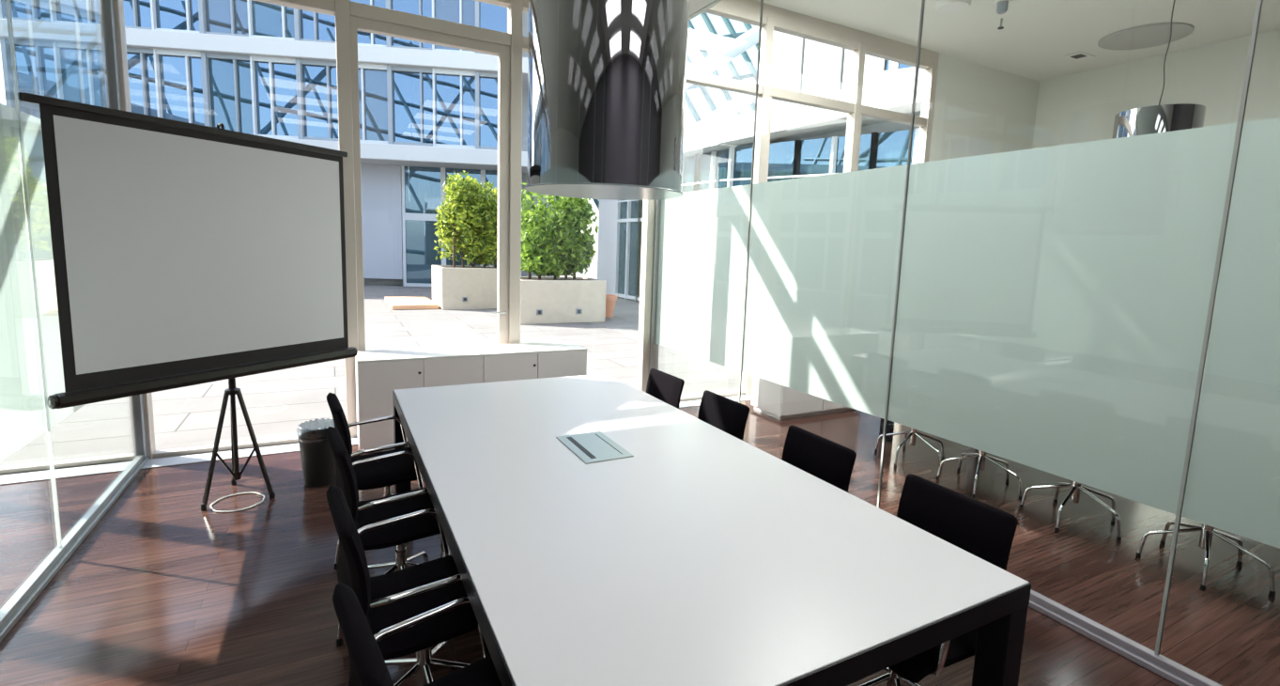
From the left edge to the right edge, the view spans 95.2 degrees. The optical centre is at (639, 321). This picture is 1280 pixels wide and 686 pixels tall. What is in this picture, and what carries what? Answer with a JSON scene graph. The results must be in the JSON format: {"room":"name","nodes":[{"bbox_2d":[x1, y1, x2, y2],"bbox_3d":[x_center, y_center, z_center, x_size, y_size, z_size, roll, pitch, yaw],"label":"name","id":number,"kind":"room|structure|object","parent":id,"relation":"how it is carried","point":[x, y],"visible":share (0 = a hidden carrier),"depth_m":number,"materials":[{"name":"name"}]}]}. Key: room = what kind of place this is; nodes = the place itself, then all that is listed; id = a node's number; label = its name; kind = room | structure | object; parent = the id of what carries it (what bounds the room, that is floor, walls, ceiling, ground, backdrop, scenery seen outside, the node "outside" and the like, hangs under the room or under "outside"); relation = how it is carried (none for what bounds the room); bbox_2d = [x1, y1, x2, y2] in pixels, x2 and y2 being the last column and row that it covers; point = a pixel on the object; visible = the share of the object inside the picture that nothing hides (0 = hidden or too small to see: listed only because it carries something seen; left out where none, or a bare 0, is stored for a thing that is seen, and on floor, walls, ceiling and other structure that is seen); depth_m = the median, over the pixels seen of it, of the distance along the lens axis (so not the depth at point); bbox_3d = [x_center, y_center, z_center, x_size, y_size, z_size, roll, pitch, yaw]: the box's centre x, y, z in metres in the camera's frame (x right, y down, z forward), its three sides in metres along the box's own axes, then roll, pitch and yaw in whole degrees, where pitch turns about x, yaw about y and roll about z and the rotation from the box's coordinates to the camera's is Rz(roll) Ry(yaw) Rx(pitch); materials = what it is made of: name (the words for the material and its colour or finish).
{"room":"office","nodes":[
{"label":"office","id":0,"kind":"room"},
{"bbox_2d":[0,0,85,547],"bbox_3d":[-1.678,-0.380,0.502,0.014,3.680,7.923,-2,8,-28],"label":"wall","id":1,"kind":"structure","parent":0,"point":[23,417],"depth_m":2.69,"materials":[{"name":"clear glass"}]},
{"bbox_2d":[0,452,134,475],"bbox_3d":[-4.213,-0.839,3.682,1.410,3.740,0.120,-2,8,-28],"label":"window","id":2,"kind":"structure","parent":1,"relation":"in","point":[121,457],"depth_m":4.05,"materials":[{"name":"beige metal"}]},
{"bbox_2d":[0,454,149,642],"bbox_3d":[-1.739,1.473,0.735,0.072,0.062,7.930,-2,8,-28],"label":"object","id":3,"kind":"structure","parent":1,"relation":"attached to","point":[17,605],"depth_m":2.90,"materials":[{"name":"silver metal"}]},
{"bbox_2d":[98,0,339,459],"bbox_3d":[-2.983,-0.878,4.328,1.370,3.740,0.120,-2,8,-28],"label":"window","id":4,"kind":"structure","parent":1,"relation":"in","point":[324,7],"depth_m":4.24,"materials":[{"name":"beige metal"}]},
{"bbox_2d":[0,400,1279,685],"bbox_3d":[-0.208,1.506,1.619,17.450,0.120,8.050,-2,8,-28],"label":"floor","id":5,"kind":"structure","parent":0,"point":[163,590],"depth_m":2.93,"materials":[{"name":"brown wood"}]},
{"bbox_2d":[100,0,147,458],"bbox_3d":[-3.503,-0.849,3.954,0.050,3.740,0.060,-2,8,-28],"label":"post","id":6,"kind":"object","parent":5,"relation":"on","point":[107,6],"visible":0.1,"depth_m":3.84,"materials":[{"name":"grey metal"}]},
{"bbox_2d":[17,92,357,510],"bbox_3d":[-2.505,-0.026,3.553,0.435,2.277,1.706,5,8,25],"label":"projection screen","id":7,"kind":"object","parent":5,"relation":"on","point":[185,254],"visible":1,"depth_m":3.29,"materials":[{"name":"white fabric"}]},
{"bbox_2d":[209,492,264,511],"bbox_3d":[-2.478,1.111,3.605,0.283,0.010,0.279,-2,8,-28],"label":"cable coil","id":8,"kind":"object","parent":5,"relation":"on","point":[263,495],"visible":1,"depth_m":3.58,"materials":[{"name":"plastic"}]},
{"bbox_2d":[296,419,336,487],"bbox_3d":[-2.146,0.880,3.929,0.261,0.411,0.260,2,7,-2],"label":"waste bin","id":9,"kind":"object","parent":5,"relation":"on","point":[316,456],"visible":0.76,"depth_m":3.85,"materials":[{"name":"black plastic"}]},
{"bbox_2d":[0,394,751,484],"bbox_3d":[-3.014,0.994,4.405,15.100,0.006,0.190,-2,8,-28],"label":"threshold","id":10,"kind":"object","parent":5,"relation":"on","point":[5,479],"visible":0.33,"depth_m":4.17,"materials":[{"name":"grey metal"}]},
{"bbox_2d":[325,426,440,646],"bbox_3d":[-1.032,0.878,2.529,0.544,0.840,0.541,-3,9,-34],"label":"chair","id":11,"kind":"object","parent":5,"relation":"on","point":[363,513],"visible":0.56,"depth_m":2.39,"materials":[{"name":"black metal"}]},
{"bbox_2d":[326,392,442,569],"bbox_3d":[-1.323,0.800,3.071,0.544,0.840,0.541,-3,9,-33],"label":"chair","id":12,"kind":"object","parent":5,"relation":"on","point":[387,472],"visible":0.49,"depth_m":2.92,"materials":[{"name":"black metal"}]},
{"bbox_2d":[325,484,478,685],"bbox_3d":[-0.714,0.964,1.940,0.544,0.840,0.541,-3,9,-34],"label":"chair","id":13,"kind":"object","parent":5,"relation":"on","point":[387,599],"visible":0.64,"depth_m":1.83,"materials":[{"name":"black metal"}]},
{"bbox_2d":[332,582,501,685],"bbox_3d":[-0.409,1.041,1.411,0.544,0.840,0.541,-3,9,-37],"label":"chair","id":14,"kind":"object","parent":5,"relation":"on","point":[368,667],"visible":0.89,"depth_m":1.31,"materials":[{"name":"black fabric"}]},
{"bbox_2d":[354,345,483,452],"bbox_3d":[-1.805,0.618,4.803,0.932,0.735,0.440,-2,8,-28],"label":"storage cabinet","id":15,"kind":"object","parent":5,"relation":"on","point":[379,372],"visible":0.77,"depth_m":4.53,"materials":[{"name":"white paint"}]},
{"bbox_2d":[334,0,510,436],"bbox_3d":[-1.772,-0.914,4.941,1.345,3.740,0.159,-2,8,-28],"label":"window frame","id":16,"kind":"structure","parent":5,"relation":"on","point":[351,18],"depth_m":4.73,"materials":[{"name":"beige metal"}]},
{"bbox_2d":[473,340,587,382],"bbox_3d":[-0.985,0.591,5.233,0.916,0.735,0.440,-2,8,-28],"label":"storage cabinet","id":17,"kind":"object","parent":5,"relation":"on","point":[540,360],"visible":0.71,"depth_m":5.04,"materials":[{"name":"white paint"}]},
{"bbox_2d":[648,199,661,373],"bbox_3d":[0.184,-0.973,5.937,0.100,3.740,0.055,-2,8,-28],"label":"post","id":18,"kind":"object","parent":5,"relation":"on","point":[654,347],"visible":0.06,"depth_m":5.99,"materials":[{"name":"silver metal"}]},
{"bbox_2d":[646,368,684,408],"bbox_3d":[-0.056,0.758,3.747,0.544,0.840,0.541,-2,8,-29],"label":"chair","id":19,"kind":"object","parent":5,"relation":"on","point":[668,388],"visible":0.14,"depth_m":3.74,"materials":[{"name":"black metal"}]},
{"bbox_2d":[392,372,1031,685],"bbox_3d":[-0.206,0.939,2.641,1.420,0.748,2.897,-2,8,-28],"label":"conference table","id":20,"kind":"object","parent":5,"relation":"on","point":[597,530],"visible":0.91,"depth_m":1.74,"materials":[{"name":"white laminate"}]},
{"bbox_2d":[697,389,749,440],"bbox_3d":[0.241,0.840,3.175,0.544,0.840,0.541,-2,8,-29],"label":"chair","id":21,"kind":"object","parent":5,"relation":"on","point":[726,414],"visible":0.1,"depth_m":3.17,"materials":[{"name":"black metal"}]},
{"bbox_2d":[750,375,854,419],"bbox_3d":[1.768,0.570,6.149,1.090,0.735,0.484,-2,8,-28],"label":"storage cabinet","id":22,"kind":"object","parent":5,"relation":"on","point":[778,401],"visible":0.14,"depth_m":5.88,"materials":[{"name":"white paint"}]},
{"bbox_2d":[781,425,856,492],"bbox_3d":[0.567,0.930,2.550,0.544,0.840,0.541,-2,8,-27],"label":"chair","id":23,"kind":"object","parent":5,"relation":"on","point":[832,462],"visible":0.12,"depth_m":2.55,"materials":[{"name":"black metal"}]},
{"bbox_2d":[874,361,944,468],"bbox_3d":[2.236,0.714,4.715,0.544,0.840,0.541,-1,8,-23],"label":"chair","id":24,"kind":"object","parent":5,"relation":"on","point":[914,433],"visible":0.15,"depth_m":4.74,"materials":[{"name":"silver metal"}]},
{"bbox_2d":[858,473,1017,685],"bbox_3d":[0.868,1.013,1.981,0.544,0.840,0.541,-2,8,-28],"label":"chair","id":25,"kind":"object","parent":5,"relation":"on","point":[985,531],"visible":0.2,"depth_m":1.94,"materials":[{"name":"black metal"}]},
{"bbox_2d":[936,449,1022,499],"bbox_3d":[2.503,0.786,4.217,0.544,0.840,0.541,-3,9,-36],"label":"chair","id":26,"kind":"object","parent":5,"relation":"on","point":[981,454],"visible":0.2,"depth_m":4.24,"materials":[{"name":"silver metal"}]},
{"bbox_2d":[879,392,1201,441],"bbox_3d":[3.471,0.859,4.300,1.420,0.742,2.900,-2,8,-28],"label":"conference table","id":27,"kind":"object","parent":5,"relation":"on","point":[890,424],"visible":0.08,"depth_m":5.23,"materials":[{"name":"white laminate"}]},
{"bbox_2d":[1018,480,1121,540],"bbox_3d":[2.794,0.863,3.691,0.544,0.840,0.541,-1,8,-20],"label":"chair","id":28,"kind":"object","parent":5,"relation":"on","point":[1073,495],"visible":0.12,"depth_m":3.72,"materials":[{"name":"silver metal"}]},
{"bbox_2d":[1135,428,1275,597],"bbox_3d":[3.091,0.943,3.136,0.544,0.840,0.541,-2,8,-30],"label":"chair","id":29,"kind":"object","parent":5,"relation":"on","point":[1207,532],"visible":0.19,"depth_m":3.16,"materials":[{"name":"silver metal"}]},
{"bbox_2d":[655,0,1279,655],"bbox_3d":[2.031,-0.499,2.449,0.014,3.680,7.923,-2,8,-28],"label":"wall","id":30,"kind":"structure","parent":0,"point":[1056,306],"depth_m":2.75,"materials":[{"name":"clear glass"}]},
{"bbox_2d":[508,0,528,343],"bbox_3d":[-0.570,-0.955,5.595,1.393,3.740,0.120,-2,8,-28],"label":"window","id":31,"kind":"structure","parent":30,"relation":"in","point":[519,43],"depth_m":5.17,"materials":[{"name":"beige metal"}]},
{"bbox_2d":[636,3,767,401],"bbox_3d":[0.656,-1.183,6.211,1.362,4.120,0.120,-2,8,-28],"label":"window","id":32,"kind":"structure","parent":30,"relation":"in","point":[693,77],"depth_m":6.02,"materials":[{"name":"beige metal"}]},
{"bbox_2d":[1028,588,1222,685],"bbox_3d":[1.967,1.354,2.680,0.072,0.062,7.930,-2,8,-28],"label":"baseboard","id":33,"kind":"structure","parent":30,"relation":"attached to","point":[1170,670],"depth_m":2.49,"materials":[{"name":"grey metal"}]},
{"bbox_2d":[688,0,1279,81],"bbox_3d":[-0.052,-2.635,1.069,17.650,0.760,8.190,-2,8,-28],"label":"ceiling","id":34,"kind":"structure","parent":0,"point":[1034,40],"depth_m":6.48,"materials":[{"name":"white paint"}]},
{"bbox_2d":[524,0,689,200],"bbox_3d":[-0.110,-1.452,2.241,0.636,1.884,0.636,-2,8,-28],"label":"pendant lamp","id":35,"kind":"object","parent":34,"relation":"hanging from","point":[607,79],"visible":1,"depth_m":2.06,"materials":[{"name":"silver metal"}]},
{"bbox_2d":[935,0,971,14],"bbox_3d":[3.228,-3.255,6.030,0.320,0.050,0.320,-2,8,-28],"label":"ceiling light","id":36,"kind":"object","parent":34,"relation":"attached to","point":[945,7],"visible":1,"depth_m":6.00,"materials":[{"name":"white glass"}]},
{"bbox_2d":[997,18,1003,29],"bbox_3d":[3.944,-3.251,6.387,0.060,0.100,0.060,-2,8,-28],"label":"sprinkler","id":37,"kind":"object","parent":34,"relation":"attached to","point":[1001,20],"visible":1,"depth_m":6.38,"materials":[{"name":"silver metal"}]},
{"bbox_2d":[994,0,1011,14],"bbox_3d":[3.675,-3.192,5.934,0.150,0.120,0.150,-2,8,-28],"label":"ceiling light","id":38,"kind":"object","parent":34,"relation":"attached to","point":[1001,5],"visible":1,"depth_m":5.90,"materials":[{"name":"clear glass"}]},
{"bbox_2d":[1064,51,1095,61],"bbox_3d":[5.593,-3.369,7.436,0.340,0.016,0.200,-2,8,-28],"label":"recessed light","id":39,"kind":"object","parent":34,"relation":"in","point":[1079,55],"visible":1,"depth_m":7.42,"materials":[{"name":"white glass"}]},
{"bbox_2d":[1097,22,1194,49],"bbox_3d":[5.757,-3.260,6.677,0.893,0.030,0.851,-2,8,-28],"label":"ceiling speaker","id":40,"kind":"object","parent":34,"relation":"attached to","point":[1151,35],"visible":0.99,"depth_m":6.65,"materials":[{"name":"grey plastic"}]},
{"bbox_2d":[1111,0,1206,138],"bbox_3d":[4.669,-2.078,5.229,0.636,2.086,0.636,-2,8,-28],"label":"pendant lamp","id":41,"kind":"object","parent":34,"relation":"hanging from","point":[1174,116],"visible":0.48,"depth_m":5.04,"materials":[{"name":"silver metal"}]},
{"bbox_2d":[928,52,1039,161],"bbox_3d":[4.744,-1.378,8.347,2.270,4.250,0.120,-2,8,-28],"label":"wall","id":42,"kind":"structure","parent":0,"point":[979,109],"depth_m":8.01,"materials":[{"name":"white paint"}]},
{"bbox_2d":[718,0,939,394],"bbox_3d":[1.977,-1.289,6.895,3.982,4.250,0.120,-2,8,-28],"label":"window","id":43,"kind":"structure","parent":42,"relation":"in","point":[769,93],"depth_m":6.47,"materials":[{"name":"beige metal"}]},
{"bbox_2d":[843,42,938,172],"bbox_3d":[3.113,-1.261,7.500,1.410,4.120,0.120,-2,8,-28],"label":"window","id":44,"kind":"structure","parent":42,"relation":"in","point":[924,121],"depth_m":7.14,"materials":[{"name":"beige metal"}]},
{"bbox_2d":[1032,29,1279,387],"bbox_3d":[7.624,-0.912,5.439,0.100,4.250,8.090,-2,8,-28],"label":"wall","id":45,"kind":"structure","parent":0,"point":[1080,107],"depth_m":7.26,"materials":[{"name":"white paint"}]},
{"label":"outside","id":46,"kind":"structure","parent":0,"visible":0},
{"bbox_2d":[0,254,894,465],"bbox_3d":[-13.012,-2.500,30.022,85.000,0.120,54.650,-2,8,-28],"label":"ground","id":47,"kind":"structure","parent":46,"point":[277,401],"depth_m":6.81,"materials":[{"name":"beige tile"}]},
{"bbox_2d":[0,0,559,286],"bbox_3d":[-11.400,-7.057,22.537,16.878,10.900,8.120,1,7,-7],"label":"office building","id":48,"kind":"structure","parent":47,"relation":"on","point":[428,113],"depth_m":18.72,"materials":[{"name":"grey"}]},
{"bbox_2d":[592,12,759,210],"bbox_3d":[1.789,-10.931,24.582,16.727,13.421,4.609,-2,8,-28],"label":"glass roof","id":49,"kind":"structure","parent":48,"relation":"attached to","point":[742,41],"depth_m":23.64,"materials":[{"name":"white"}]},
{"bbox_2d":[384,295,438,309],"bbox_3d":[-5.933,-0.489,15.096,1.050,0.110,2.300,-2,8,-28],"label":"platform","id":50,"kind":"object","parent":47,"relation":"on","point":[414,301],"visible":1,"depth_m":14.46,"materials":[{"name":"beige wood"}]},
{"bbox_2d":[431,264,497,309],"bbox_3d":[-4.470,-0.917,15.253,1.590,1.020,1.675,-2,8,-28],"label":"planter","id":51,"kind":"object","parent":47,"relation":"on","point":[457,287],"visible":0.73,"depth_m":14.51,"materials":[{"name":"beige concrete"}]},
{"bbox_2d":[462,296,467,301],"bbox_3d":[-4.323,-0.548,14.446,0.140,0.120,0.020,-2,8,-28],"label":"wall light","id":52,"kind":"object","parent":51,"relation":"attached to","point":[464,299],"depth_m":14.43,"materials":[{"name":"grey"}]},
{"bbox_2d":[433,169,497,268],"bbox_3d":[-4.305,-2.618,15.139,1.887,2.447,1.587,-2,8,-28],"label":"hedge","id":53,"kind":"object","parent":51,"relation":"on","point":[468,216],"visible":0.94,"depth_m":14.74,"materials":[{"name":"green plant"}]},
{"bbox_2d":[520,276,606,323],"bbox_3d":[-1.893,-0.497,13.028,1.940,0.920,1.275,-2,8,-28],"label":"planter","id":54,"kind":"object","parent":47,"relation":"on","point":[545,300],"visible":0.78,"depth_m":12.48,"materials":[{"name":"beige concrete"}]},
{"bbox_2d":[536,308,542,314],"bbox_3d":[-2.107,-0.194,12.248,0.140,0.120,0.020,-2,8,-28],"label":"wall light","id":55,"kind":"object","parent":54,"relation":"attached to","point":[538,311],"depth_m":12.24,"materials":[{"name":"grey"}]},
{"bbox_2d":[520,182,598,279],"bbox_3d":[-1.894,-2.002,12.868,1.886,2.158,1.273,-2,8,-28],"label":"hedge","id":56,"kind":"object","parent":54,"relation":"on","point":[556,246],"visible":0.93,"depth_m":12.53,"materials":[{"name":"green plant"}]},
{"bbox_2d":[575,308,582,313],"bbox_3d":[-1.319,-0.220,12.662,0.140,0.120,0.020,-2,8,-28],"label":"wall light","id":57,"kind":"object","parent":54,"relation":"attached to","point":[578,310],"depth_m":12.65,"materials":[{"name":"grey metal"}]},
{"bbox_2d":[605,293,617,317],"bbox_3d":[-0.807,-0.368,13.893,0.540,0.520,0.540,-2,8,-28],"label":"flower pot","id":58,"kind":"object","parent":47,"relation":"on","point":[610,299],"visible":0.56,"depth_m":13.73,"materials":[{"name":"brown ceramic"}]},
{"bbox_2d":[597,30,925,330],"bbox_3d":[2.925,-4.023,15.577,4.035,7.600,12.757,-4,9,-39],"label":"office building","id":59,"kind":"structure","parent":47,"relation":"on","point":[806,141],"depth_m":13.17,"materials":[{"name":"grey"}]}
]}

